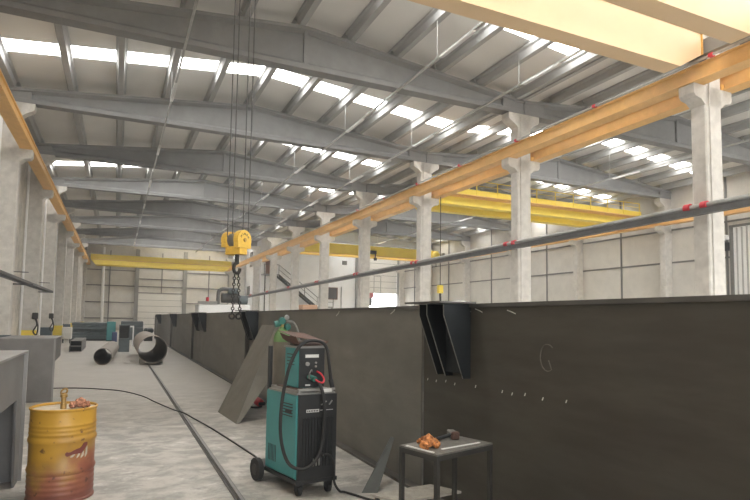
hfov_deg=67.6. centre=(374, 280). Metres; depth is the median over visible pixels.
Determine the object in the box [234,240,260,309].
wall
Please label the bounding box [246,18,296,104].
roof purlin
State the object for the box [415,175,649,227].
crane
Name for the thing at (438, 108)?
roof purlin
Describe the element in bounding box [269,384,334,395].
tray
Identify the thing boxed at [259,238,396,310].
wall
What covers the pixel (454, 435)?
hammer
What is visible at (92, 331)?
plate rack
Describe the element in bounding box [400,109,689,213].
trunk
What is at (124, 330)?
cabinet
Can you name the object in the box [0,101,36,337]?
concrete column
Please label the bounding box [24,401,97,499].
drum
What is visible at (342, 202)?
roof purlin
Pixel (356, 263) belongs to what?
trim
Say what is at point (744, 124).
roof purlin
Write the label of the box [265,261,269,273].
door
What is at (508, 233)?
concrete column
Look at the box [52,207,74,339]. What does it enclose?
concrete column
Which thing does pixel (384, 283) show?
door
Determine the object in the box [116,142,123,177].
roof purlin
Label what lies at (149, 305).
door
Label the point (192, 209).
roof beam
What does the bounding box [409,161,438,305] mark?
concrete column
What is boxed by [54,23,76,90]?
roof purlin
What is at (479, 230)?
roof purlin
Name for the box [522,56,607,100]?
roof purlin
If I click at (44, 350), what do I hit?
workbench
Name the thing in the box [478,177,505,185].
roof purlin
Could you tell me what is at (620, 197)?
roof purlin
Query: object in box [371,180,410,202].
roof purlin
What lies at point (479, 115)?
roof purlin
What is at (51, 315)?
air hose
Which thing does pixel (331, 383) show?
socket
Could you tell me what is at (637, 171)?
trunk
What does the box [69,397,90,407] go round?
glove
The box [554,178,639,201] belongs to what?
roof purlin
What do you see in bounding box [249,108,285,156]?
roof purlin
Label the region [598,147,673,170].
roof purlin
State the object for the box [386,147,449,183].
roof purlin
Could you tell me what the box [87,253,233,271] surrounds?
crane
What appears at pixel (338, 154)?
window
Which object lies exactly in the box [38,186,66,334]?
concrete column
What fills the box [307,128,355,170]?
roof purlin
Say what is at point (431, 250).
concrete column
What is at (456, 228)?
roof purlin
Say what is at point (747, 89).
roof purlin
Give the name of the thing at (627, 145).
roof purlin
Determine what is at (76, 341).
box section
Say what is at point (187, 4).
roof purlin
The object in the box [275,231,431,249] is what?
roof beam
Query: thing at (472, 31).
cable tray
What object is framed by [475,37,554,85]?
roof purlin
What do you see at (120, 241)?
roof beam
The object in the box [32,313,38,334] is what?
air hose
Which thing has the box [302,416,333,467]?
grille
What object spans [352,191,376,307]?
concrete column
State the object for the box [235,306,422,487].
steel plate
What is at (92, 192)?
roof purlin
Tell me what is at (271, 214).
roof purlin
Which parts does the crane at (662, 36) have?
plate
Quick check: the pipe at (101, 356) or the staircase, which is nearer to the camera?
the pipe at (101, 356)
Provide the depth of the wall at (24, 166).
24.58 m
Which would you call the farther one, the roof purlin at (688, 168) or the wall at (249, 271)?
the wall at (249, 271)
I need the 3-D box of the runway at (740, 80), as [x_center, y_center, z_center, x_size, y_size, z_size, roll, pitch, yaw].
[-0.622,-3.680,34.318,0.445,0.468,52.300,3,-4,-25]
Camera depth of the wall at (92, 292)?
66.83 m
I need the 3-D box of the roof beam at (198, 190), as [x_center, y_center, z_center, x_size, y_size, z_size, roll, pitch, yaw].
[-11.223,-5.822,35.894,16.980,1.310,0.480,3,-4,-25]
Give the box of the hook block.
[221,0,255,319]
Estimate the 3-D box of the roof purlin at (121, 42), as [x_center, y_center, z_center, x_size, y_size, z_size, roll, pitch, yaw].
[-8.178,-7.360,18.087,0.340,0.355,6.940,3,-4,-25]
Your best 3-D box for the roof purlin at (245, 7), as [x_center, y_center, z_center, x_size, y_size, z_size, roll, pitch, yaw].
[-2.280,-7.939,13.126,0.340,0.355,6.940,3,-4,-25]
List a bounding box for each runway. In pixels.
[0,69,89,264]
[227,37,749,271]
[262,67,749,261]
[453,207,749,260]
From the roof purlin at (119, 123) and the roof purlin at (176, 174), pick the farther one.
the roof purlin at (176, 174)
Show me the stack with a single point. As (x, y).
(138, 325)
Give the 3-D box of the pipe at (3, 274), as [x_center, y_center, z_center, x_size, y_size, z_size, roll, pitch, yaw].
[-12.174,-0.109,19.316,0.595,0.470,17.200,3,-4,-25]
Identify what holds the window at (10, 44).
attached to the ceiling
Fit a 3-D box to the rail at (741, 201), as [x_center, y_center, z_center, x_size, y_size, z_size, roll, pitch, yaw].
[-4.538,0.224,39.932,0.220,0.901,66.201,3,-4,-25]
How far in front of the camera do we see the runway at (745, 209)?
34.16 m
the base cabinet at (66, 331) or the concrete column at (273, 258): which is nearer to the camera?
the base cabinet at (66, 331)
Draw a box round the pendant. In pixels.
[437,197,442,300]
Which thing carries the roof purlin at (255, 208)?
on the roof beam at (198, 190)
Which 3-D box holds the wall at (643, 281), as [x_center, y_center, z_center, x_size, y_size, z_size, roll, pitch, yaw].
[17.850,-1.084,33.319,0.280,10.600,69.500,3,-4,-25]
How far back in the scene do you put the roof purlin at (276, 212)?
43.52 m
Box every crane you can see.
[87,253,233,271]
[300,243,444,260]
[408,0,749,72]
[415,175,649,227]
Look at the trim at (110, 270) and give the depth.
66.86 m
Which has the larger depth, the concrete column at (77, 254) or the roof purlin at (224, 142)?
the concrete column at (77, 254)
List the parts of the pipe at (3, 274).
arm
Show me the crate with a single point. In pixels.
(301, 307)
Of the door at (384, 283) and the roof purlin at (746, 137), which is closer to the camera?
the roof purlin at (746, 137)
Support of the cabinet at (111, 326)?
on the floor
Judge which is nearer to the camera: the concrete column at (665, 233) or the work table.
the work table
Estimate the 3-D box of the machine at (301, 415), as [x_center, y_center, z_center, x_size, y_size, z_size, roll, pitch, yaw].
[-0.639,1.291,5.431,0.686,1.457,1.709,5,-5,-43]
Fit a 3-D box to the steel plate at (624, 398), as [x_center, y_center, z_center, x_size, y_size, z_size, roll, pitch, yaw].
[2.380,0.900,1.740,1.010,1.815,8.460,3,-4,-25]
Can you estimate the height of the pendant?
4.952 m
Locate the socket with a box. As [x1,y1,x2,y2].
[328,379,334,387]
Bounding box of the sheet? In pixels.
[278,330,328,345]
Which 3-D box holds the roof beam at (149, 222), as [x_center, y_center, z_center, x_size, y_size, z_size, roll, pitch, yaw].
[-17.091,-5.029,48.580,16.980,1.310,0.480,3,-4,-25]
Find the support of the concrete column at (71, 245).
on the floor
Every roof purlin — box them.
[0,35,18,86]
[16,81,41,142]
[40,137,56,176]
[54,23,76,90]
[55,173,65,199]
[67,85,85,144]
[79,139,91,177]
[86,174,95,199]
[116,36,127,94]
[116,89,125,145]
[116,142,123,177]
[116,174,121,199]
[145,143,158,178]
[152,93,170,147]
[162,2,193,98]
[173,144,186,178]
[181,0,194,8]
[186,95,206,148]
[200,146,219,179]
[206,9,242,101]
[218,99,246,150]
[226,152,249,184]
[241,0,258,17]
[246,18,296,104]
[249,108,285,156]
[251,158,279,189]
[252,190,275,211]
[253,213,272,228]
[253,229,269,240]
[270,217,291,231]
[272,195,298,215]
[275,165,307,194]
[279,118,321,163]
[285,33,346,114]
[291,202,319,219]
[295,0,321,25]
[296,212,312,219]
[298,171,334,199]
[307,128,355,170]
[312,201,343,219]
[319,179,358,204]
[321,49,393,124]
[325,192,350,204]
[332,203,358,219]
[334,136,388,176]
[344,179,387,204]
[345,0,390,41]
[355,64,436,133]
[359,147,416,182]
[366,162,407,183]
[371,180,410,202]
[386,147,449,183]
[387,78,476,142]
[392,8,450,57]
[410,149,477,184]
[411,229,447,241]
[417,92,511,151]
[425,113,499,151]
[431,232,463,243]
[432,224,448,228]
[435,23,503,72]
[447,218,493,231]
[449,97,551,152]
[464,221,510,235]
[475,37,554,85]
[477,100,583,154]
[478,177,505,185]
[498,159,576,190]
[511,50,600,99]
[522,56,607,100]
[531,166,598,192]
[537,172,619,198]
[550,61,636,103]
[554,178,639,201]
[558,137,614,157]
[576,119,690,164]
[582,185,661,205]
[583,63,688,106]
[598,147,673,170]
[619,136,743,177]
[639,160,729,183]
[661,164,749,189]
[675,87,749,115]
[721,99,749,118]
[721,118,749,134]
[743,134,749,142]
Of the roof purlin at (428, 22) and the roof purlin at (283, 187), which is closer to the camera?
the roof purlin at (428, 22)
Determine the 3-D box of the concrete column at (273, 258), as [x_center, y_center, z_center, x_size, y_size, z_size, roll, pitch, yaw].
[-9.435,0.537,51.755,1.404,9.110,0.433,3,-4,-25]
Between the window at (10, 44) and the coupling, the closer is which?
the coupling
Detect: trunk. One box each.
[224,49,582,253]
[370,102,749,245]
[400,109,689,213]
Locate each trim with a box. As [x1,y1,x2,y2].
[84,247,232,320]
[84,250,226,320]
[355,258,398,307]
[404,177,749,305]
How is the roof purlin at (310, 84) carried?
on the roof beam at (296, 48)
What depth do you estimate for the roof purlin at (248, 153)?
35.56 m
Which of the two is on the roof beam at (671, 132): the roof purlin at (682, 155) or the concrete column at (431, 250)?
the roof purlin at (682, 155)
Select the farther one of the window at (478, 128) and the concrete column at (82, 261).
the concrete column at (82, 261)
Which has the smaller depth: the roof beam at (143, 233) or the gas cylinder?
the gas cylinder
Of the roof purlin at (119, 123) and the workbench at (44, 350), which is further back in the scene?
the roof purlin at (119, 123)
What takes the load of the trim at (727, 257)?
attached to the wall at (643, 281)
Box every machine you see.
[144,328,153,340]
[195,287,249,312]
[250,339,374,499]
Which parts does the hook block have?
chain leg, chain leg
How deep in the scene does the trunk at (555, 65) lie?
20.55 m
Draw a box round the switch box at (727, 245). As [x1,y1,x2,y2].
[725,242,729,250]
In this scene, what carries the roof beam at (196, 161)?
on the concrete column at (364, 225)
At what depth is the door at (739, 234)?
29.47 m
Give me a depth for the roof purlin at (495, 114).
23.72 m
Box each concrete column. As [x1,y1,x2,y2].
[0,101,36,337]
[18,154,55,334]
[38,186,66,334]
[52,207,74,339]
[63,222,80,326]
[70,234,84,326]
[76,243,87,321]
[80,250,90,321]
[225,258,234,304]
[236,255,246,304]
[249,246,260,309]
[266,237,281,310]
[287,226,304,309]
[314,211,334,308]
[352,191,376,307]
[396,261,404,305]
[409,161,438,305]
[431,250,431,300]
[459,241,469,301]
[501,112,539,301]
[506,230,510,301]
[569,227,583,299]
[654,198,672,296]
[679,35,731,295]
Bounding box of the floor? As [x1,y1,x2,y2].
[0,330,405,499]
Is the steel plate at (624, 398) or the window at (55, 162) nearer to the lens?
the steel plate at (624, 398)
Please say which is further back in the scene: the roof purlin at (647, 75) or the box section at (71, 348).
the box section at (71, 348)
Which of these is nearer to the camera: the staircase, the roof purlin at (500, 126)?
the roof purlin at (500, 126)
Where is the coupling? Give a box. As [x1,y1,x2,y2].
[60,388,67,408]
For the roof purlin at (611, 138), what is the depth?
28.04 m
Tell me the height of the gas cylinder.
1.538 m
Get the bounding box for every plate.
[218,325,279,423]
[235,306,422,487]
[405,294,749,499]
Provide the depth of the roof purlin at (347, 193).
36.97 m
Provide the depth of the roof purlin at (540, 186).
35.59 m
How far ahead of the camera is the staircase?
58.39 m
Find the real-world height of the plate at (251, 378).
1.530 m
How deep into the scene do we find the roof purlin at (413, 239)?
57.40 m
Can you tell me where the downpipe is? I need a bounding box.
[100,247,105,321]
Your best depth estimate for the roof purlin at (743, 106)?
22.89 m
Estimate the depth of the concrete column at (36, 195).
25.61 m
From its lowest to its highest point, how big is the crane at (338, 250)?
2.050 m
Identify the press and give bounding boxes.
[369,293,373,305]
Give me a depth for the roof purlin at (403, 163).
30.37 m
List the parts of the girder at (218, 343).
plate, bracket plate, bracket plate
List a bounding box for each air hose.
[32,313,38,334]
[49,313,53,331]
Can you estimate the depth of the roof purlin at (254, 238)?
56.78 m
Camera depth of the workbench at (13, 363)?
5.50 m
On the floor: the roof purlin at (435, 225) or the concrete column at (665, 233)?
the concrete column at (665, 233)
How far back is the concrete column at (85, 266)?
63.74 m
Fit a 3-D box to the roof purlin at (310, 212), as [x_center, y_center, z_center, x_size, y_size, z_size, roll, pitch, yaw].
[-4.964,-5.298,42.618,0.340,0.355,6.940,3,-4,-25]
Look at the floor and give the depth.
7.63 m
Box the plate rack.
[71,322,106,340]
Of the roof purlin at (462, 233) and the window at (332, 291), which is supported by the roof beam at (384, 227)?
the roof purlin at (462, 233)
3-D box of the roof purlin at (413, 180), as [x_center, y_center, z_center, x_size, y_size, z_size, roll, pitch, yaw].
[3.777,-6.268,31.272,0.340,0.355,6.940,3,-4,-25]
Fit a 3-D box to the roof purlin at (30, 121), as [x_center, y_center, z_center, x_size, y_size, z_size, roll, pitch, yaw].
[-14.258,-6.769,22.962,0.340,0.355,6.940,3,-4,-25]
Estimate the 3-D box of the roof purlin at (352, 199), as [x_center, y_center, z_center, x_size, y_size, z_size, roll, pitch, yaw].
[-0.639,-5.780,36.924,0.340,0.355,6.940,3,-4,-25]
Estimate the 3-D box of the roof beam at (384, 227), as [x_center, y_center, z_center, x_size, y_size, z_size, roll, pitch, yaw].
[1.226,-4.707,49.307,16.830,1.310,0.480,3,-4,-25]
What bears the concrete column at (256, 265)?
on the floor
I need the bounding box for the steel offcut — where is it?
[362,437,393,492]
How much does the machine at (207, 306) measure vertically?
3.148 m
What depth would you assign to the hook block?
7.83 m
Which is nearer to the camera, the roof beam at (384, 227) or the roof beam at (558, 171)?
the roof beam at (558, 171)
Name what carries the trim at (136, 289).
attached to the wall at (92, 292)
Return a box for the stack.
[121,321,142,339]
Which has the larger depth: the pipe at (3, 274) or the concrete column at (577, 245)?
the concrete column at (577, 245)
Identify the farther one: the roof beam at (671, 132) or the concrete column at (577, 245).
the concrete column at (577, 245)
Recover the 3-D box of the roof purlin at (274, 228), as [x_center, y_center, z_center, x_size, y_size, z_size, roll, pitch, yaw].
[-8.171,-4.884,48.834,0.340,0.355,6.940,3,-4,-25]
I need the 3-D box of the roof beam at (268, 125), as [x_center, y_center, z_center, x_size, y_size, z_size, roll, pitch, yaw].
[-5.356,-6.615,23.208,16.980,1.310,0.480,3,-4,-25]
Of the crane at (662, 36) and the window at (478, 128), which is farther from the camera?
the window at (478, 128)
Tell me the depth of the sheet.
5.54 m
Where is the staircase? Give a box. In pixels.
[261,264,333,310]
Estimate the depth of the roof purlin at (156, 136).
26.37 m
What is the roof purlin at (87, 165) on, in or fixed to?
on the roof beam at (196, 161)
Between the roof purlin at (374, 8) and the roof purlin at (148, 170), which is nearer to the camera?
the roof purlin at (374, 8)
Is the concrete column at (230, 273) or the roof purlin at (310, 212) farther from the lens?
the concrete column at (230, 273)
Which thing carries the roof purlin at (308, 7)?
on the roof beam at (296, 48)
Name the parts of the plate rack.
panel, panel, panel, panel, panel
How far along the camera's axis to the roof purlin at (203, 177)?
35.08 m
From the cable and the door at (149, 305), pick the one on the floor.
the cable
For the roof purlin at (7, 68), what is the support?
on the roof beam at (296, 48)
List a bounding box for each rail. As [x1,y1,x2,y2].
[138,349,244,499]
[246,193,749,297]
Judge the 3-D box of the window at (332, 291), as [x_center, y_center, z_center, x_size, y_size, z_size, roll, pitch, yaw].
[-4.641,1.360,61.073,1.170,1.320,0.110,3,-4,-25]
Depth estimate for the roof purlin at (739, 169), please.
31.75 m
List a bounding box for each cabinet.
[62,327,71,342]
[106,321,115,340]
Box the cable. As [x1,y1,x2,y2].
[53,387,257,457]
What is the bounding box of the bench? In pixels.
[370,484,460,499]
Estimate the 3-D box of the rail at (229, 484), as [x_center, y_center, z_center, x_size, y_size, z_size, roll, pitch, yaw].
[-12.970,3.555,30.472,0.080,0.040,61.500,3,-4,-25]
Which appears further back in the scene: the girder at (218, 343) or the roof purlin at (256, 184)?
the roof purlin at (256, 184)
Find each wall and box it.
[11,162,44,335]
[84,244,233,329]
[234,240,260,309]
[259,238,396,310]
[404,171,749,305]
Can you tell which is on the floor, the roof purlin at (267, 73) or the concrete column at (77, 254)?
the concrete column at (77, 254)
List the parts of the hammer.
handle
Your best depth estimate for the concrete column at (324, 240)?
38.98 m
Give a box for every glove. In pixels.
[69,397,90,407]
[419,433,440,449]
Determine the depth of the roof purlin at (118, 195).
38.96 m
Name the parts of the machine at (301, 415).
post, feeder lid, panel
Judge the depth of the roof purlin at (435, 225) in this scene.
50.35 m
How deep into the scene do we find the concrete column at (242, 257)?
64.39 m
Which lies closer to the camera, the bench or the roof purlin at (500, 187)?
the bench
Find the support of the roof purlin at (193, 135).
on the roof beam at (268, 125)
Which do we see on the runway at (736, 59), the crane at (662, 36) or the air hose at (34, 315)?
the crane at (662, 36)
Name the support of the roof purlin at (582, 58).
on the roof beam at (296, 48)
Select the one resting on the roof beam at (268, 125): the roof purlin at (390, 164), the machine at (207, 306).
the roof purlin at (390, 164)
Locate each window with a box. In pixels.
[2,38,264,74]
[53,161,133,166]
[272,69,452,127]
[286,144,380,165]
[328,287,337,299]
[468,126,541,135]
[504,28,577,54]
[541,182,610,197]
[602,139,691,172]
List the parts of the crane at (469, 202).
handrail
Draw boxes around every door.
[137,294,181,329]
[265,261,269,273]
[370,259,396,293]
[729,222,749,294]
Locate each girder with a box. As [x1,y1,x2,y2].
[154,314,170,346]
[169,313,191,358]
[190,312,245,383]
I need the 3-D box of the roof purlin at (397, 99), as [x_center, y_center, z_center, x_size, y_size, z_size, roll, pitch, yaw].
[0.701,-6.975,22.169,0.340,0.355,6.940,3,-4,-25]
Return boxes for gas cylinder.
[272,315,299,384]
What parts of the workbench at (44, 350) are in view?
plate, plate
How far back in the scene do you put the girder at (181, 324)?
25.73 m
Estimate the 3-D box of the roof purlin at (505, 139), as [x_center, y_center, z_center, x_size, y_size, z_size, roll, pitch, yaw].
[6.710,-6.665,24.929,0.340,0.355,6.940,3,-4,-25]
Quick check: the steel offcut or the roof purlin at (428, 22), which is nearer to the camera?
the steel offcut
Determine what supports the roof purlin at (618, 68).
on the roof beam
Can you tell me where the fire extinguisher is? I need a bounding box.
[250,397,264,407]
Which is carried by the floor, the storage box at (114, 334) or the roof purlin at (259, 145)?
the storage box at (114, 334)
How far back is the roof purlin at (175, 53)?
19.42 m
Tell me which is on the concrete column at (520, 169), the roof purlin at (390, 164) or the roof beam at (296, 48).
the roof beam at (296, 48)
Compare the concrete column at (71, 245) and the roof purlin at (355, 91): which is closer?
the roof purlin at (355, 91)
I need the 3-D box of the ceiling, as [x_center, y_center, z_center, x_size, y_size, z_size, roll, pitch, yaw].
[-0.749,-6.448,33.384,34.450,0.979,84.600,3,-4,-25]
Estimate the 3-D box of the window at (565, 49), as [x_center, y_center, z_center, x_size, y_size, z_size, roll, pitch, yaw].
[2.995,-7.658,15.713,8.100,0.830,0.900,3,-4,-25]
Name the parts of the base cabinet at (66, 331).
panel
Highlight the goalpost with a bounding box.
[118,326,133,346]
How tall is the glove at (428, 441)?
0.093 m
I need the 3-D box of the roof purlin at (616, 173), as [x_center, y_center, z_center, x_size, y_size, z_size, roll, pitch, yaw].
[12.656,-5.883,35.355,0.340,0.355,6.940,3,-4,-25]
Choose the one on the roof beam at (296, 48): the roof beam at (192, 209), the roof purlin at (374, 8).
the roof purlin at (374, 8)
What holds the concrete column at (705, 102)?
on the floor
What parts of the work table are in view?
leg, steel strip, leg, leg, steel strip, leg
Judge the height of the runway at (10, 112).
0.468 m
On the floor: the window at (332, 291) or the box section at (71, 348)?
the box section at (71, 348)
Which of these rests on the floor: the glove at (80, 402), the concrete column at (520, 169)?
the concrete column at (520, 169)
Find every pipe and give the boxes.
[0,270,52,292]
[93,341,118,364]
[133,331,167,363]
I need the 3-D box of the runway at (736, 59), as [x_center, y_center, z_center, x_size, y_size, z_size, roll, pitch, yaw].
[-4.672,-3.322,40.423,0.525,0.478,66.800,3,-4,-25]
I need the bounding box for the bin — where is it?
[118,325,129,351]
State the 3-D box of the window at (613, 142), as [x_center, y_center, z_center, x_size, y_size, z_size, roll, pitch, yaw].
[14.845,-6.519,29.421,8.350,0.855,0.900,3,-4,-25]
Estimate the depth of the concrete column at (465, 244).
52.25 m
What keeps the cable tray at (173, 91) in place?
hanging from the ceiling
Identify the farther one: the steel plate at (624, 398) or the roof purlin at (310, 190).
the roof purlin at (310, 190)
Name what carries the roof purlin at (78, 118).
on the roof beam at (268, 125)
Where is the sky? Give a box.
[369,293,395,306]
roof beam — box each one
[0,0,523,114]
[9,86,426,162]
[35,143,366,191]
[51,177,325,211]
[62,200,296,226]
[69,216,274,237]
[76,228,256,245]
[81,237,225,251]
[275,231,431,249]
[297,220,469,241]
[326,205,510,230]
[366,184,510,196]
[426,152,670,198]
[524,100,749,164]
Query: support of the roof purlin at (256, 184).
on the roof beam at (196, 161)
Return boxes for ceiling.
[0,0,749,247]
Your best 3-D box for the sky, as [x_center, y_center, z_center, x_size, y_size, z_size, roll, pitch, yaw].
[-3.648,-5.341,86.378,55.000,26.200,0.200,3,-4,-25]
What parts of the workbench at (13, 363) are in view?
plate, plate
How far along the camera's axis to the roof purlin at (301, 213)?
43.67 m
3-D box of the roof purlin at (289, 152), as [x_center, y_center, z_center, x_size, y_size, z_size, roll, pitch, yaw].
[-3.710,-6.808,27.843,0.340,0.355,6.940,3,-4,-25]
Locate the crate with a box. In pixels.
[299,305,316,309]
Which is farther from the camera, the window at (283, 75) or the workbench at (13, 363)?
the window at (283, 75)
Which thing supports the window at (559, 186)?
attached to the ceiling
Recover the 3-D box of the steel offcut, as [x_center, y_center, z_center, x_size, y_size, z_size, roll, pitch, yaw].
[0.082,1.847,5.648,0.141,0.400,0.702,-1,-4,25]
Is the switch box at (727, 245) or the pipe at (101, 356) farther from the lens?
the switch box at (727, 245)
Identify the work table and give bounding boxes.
[399,436,492,499]
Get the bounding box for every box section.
[69,343,85,351]
[70,338,85,345]
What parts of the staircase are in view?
post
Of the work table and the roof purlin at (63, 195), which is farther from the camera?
the roof purlin at (63, 195)
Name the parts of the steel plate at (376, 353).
plate, bracket plate, bracket plate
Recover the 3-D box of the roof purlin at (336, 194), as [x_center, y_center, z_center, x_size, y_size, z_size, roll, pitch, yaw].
[-2.303,-5.677,36.148,0.340,0.355,6.940,3,-4,-25]
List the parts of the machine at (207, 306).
motor, motor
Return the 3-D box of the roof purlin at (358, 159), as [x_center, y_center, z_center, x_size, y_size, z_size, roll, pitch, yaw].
[-0.755,-6.348,29.181,0.340,0.355,6.940,3,-4,-25]
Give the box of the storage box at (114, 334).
[112,332,116,341]
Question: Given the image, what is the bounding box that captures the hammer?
[435,429,458,439]
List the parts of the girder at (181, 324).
plate, bracket plate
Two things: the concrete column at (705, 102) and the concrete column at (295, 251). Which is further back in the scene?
the concrete column at (295, 251)
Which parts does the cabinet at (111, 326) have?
door, door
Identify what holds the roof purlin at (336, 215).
on the roof beam at (411, 216)
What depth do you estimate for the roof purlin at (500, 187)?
36.31 m
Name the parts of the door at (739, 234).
edge post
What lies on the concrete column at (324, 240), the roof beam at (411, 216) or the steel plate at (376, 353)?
the roof beam at (411, 216)
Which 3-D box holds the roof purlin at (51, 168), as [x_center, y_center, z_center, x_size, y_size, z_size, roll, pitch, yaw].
[-17.191,-6.373,29.306,0.340,0.355,6.940,3,-4,-25]
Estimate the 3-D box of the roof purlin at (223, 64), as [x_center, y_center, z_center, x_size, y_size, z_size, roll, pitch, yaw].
[-5.214,-7.543,19.469,0.340,0.355,6.940,3,-4,-25]
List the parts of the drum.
lid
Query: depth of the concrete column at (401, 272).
64.13 m
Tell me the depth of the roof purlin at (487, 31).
17.26 m
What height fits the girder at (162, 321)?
1.815 m
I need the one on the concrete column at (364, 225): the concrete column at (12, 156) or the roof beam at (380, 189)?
the roof beam at (380, 189)
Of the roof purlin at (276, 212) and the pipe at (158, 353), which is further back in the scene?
the roof purlin at (276, 212)
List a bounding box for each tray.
[133,0,198,248]
[196,20,484,251]
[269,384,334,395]

